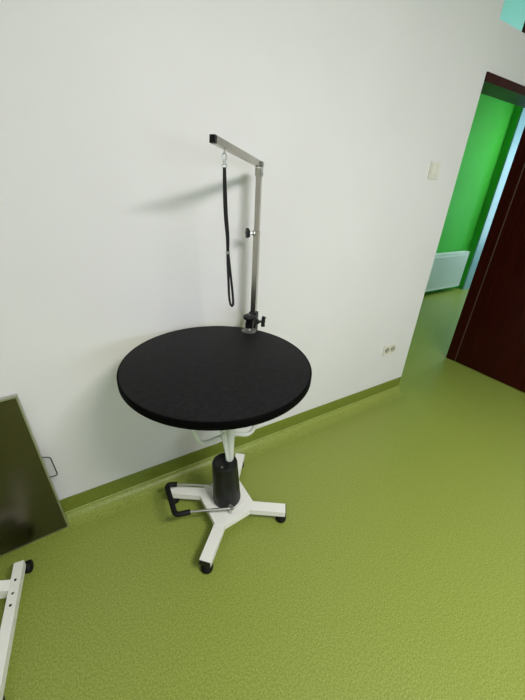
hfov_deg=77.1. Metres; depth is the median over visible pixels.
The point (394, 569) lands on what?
floor
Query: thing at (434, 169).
light switch
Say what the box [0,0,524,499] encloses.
wall
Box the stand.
[209,134,265,333]
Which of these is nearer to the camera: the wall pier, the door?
the door
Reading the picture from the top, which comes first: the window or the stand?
the window
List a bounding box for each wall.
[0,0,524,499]
[425,94,514,293]
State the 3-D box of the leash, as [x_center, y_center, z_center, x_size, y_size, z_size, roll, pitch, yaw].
[-0.114,-0.382,1.104,0.044,0.496,0.012,2,27,-2]
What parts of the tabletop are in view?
wire handle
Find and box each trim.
[0,387,405,560]
[446,127,524,360]
[462,107,524,289]
[481,72,524,107]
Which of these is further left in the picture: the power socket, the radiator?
the power socket
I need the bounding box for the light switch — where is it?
[427,161,440,178]
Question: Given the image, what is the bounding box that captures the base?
[0,559,33,699]
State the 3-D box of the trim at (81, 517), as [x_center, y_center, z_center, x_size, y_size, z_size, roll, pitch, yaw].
[-0.519,0.722,1.786,3.929,0.044,0.089,-13,31,-29]
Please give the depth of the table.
1.20 m
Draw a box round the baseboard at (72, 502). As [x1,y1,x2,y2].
[60,377,400,511]
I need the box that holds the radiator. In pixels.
[425,251,469,291]
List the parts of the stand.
arm, star knob, clamp knob, post, wing knob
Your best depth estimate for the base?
1.19 m
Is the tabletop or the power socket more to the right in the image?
the power socket
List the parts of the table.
leg, support arm, pedal rod, leg, plate, plate, leg, support arm, leg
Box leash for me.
[222,149,233,306]
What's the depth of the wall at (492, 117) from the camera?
4.87 m
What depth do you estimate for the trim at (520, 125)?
5.18 m
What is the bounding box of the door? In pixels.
[455,164,524,391]
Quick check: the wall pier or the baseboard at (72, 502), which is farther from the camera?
the wall pier
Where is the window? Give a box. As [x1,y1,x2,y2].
[500,0,524,32]
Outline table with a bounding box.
[116,326,311,573]
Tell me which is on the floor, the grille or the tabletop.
the tabletop
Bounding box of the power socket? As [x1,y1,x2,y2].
[382,343,396,355]
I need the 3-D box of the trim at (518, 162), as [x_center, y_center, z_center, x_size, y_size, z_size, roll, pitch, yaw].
[1.979,-0.834,2.895,0.064,2.067,0.085,-13,31,-29]
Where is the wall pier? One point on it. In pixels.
(517, 110)
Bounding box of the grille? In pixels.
[435,251,469,255]
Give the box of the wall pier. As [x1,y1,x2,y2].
[456,105,521,288]
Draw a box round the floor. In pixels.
[0,288,524,699]
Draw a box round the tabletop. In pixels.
[0,394,68,555]
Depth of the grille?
5.25 m
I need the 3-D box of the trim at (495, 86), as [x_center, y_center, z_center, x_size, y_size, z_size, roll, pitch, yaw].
[1.646,-1.654,2.136,1.022,0.043,0.148,-13,31,-29]
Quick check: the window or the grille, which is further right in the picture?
the window

